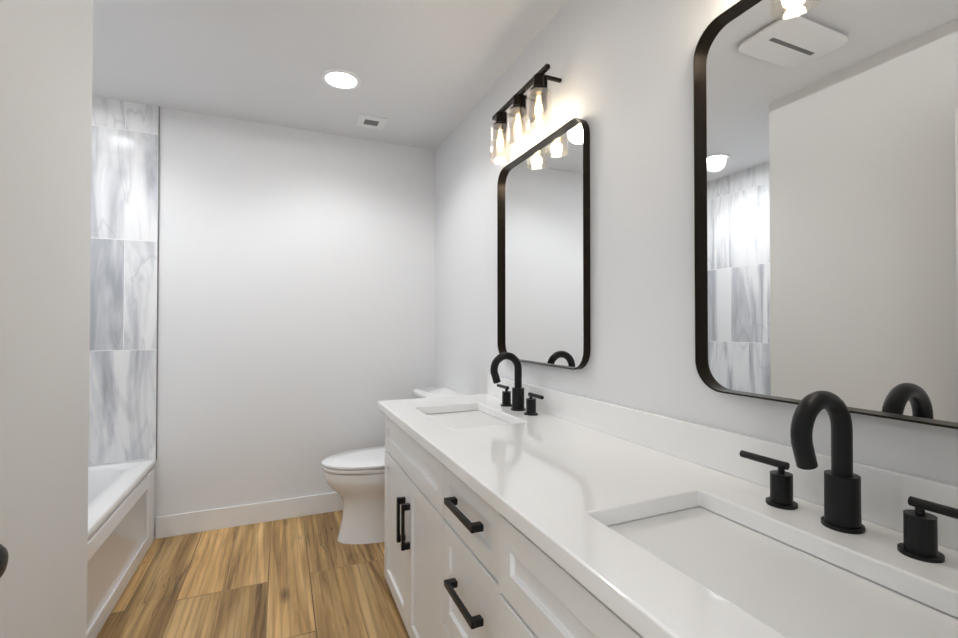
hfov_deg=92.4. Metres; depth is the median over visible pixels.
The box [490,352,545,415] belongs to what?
faucet
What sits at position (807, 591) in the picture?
sink
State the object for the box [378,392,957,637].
countertop
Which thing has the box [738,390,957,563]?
faucet
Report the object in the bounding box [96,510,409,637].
floor
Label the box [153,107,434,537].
wall
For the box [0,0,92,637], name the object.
wall
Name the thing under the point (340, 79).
recessed light
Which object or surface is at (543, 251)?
mirror
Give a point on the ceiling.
(428, 73)
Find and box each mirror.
[497,118,590,369]
[693,0,957,428]
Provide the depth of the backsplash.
1.15 m
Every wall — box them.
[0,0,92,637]
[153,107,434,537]
[435,0,957,484]
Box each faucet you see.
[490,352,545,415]
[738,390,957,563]
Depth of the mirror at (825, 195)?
0.91 m
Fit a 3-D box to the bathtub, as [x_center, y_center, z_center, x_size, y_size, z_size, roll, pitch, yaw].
[-1.896,0.999,1.797,0.766,0.450,1.375,0,-1,-23]
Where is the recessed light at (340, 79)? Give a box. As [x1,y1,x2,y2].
[321,69,360,89]
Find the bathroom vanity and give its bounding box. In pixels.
[378,408,653,637]
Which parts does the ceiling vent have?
ceiling air vent grille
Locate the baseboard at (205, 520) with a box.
[155,492,343,538]
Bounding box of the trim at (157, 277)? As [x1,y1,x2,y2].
[156,107,159,459]
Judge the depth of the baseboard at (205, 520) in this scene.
2.75 m
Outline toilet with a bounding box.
[321,387,464,543]
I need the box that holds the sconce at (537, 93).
[490,64,561,163]
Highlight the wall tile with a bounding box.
[88,96,158,464]
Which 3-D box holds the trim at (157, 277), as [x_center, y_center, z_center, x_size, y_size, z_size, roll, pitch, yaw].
[-1.817,-0.206,2.600,0.004,1.999,0.009,0,-1,-23]
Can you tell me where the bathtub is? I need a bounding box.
[87,459,154,637]
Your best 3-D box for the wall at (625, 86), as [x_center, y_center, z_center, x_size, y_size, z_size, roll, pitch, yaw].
[0.665,-0.004,1.137,0.120,2.440,4.895,0,-1,-23]
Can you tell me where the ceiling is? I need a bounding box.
[92,0,567,149]
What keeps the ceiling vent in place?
in the ceiling
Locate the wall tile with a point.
(123, 296)
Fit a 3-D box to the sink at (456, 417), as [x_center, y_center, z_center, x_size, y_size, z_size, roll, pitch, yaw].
[-0.048,0.481,1.834,0.337,0.154,0.501,0,-1,-23]
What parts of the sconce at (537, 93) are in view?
bulb, lamp shade, lamp shade, bulb, lamp shade, bulb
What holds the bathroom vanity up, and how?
on the floor
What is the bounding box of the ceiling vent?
[355,114,387,129]
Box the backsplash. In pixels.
[488,374,957,551]
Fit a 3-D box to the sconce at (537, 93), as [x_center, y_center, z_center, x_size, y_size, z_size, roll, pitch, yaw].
[0.185,-0.841,1.919,0.148,0.258,0.472,0,-1,-23]
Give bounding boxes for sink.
[430,408,513,427]
[610,500,957,637]
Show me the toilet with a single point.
(355, 479)
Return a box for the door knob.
[0,544,8,577]

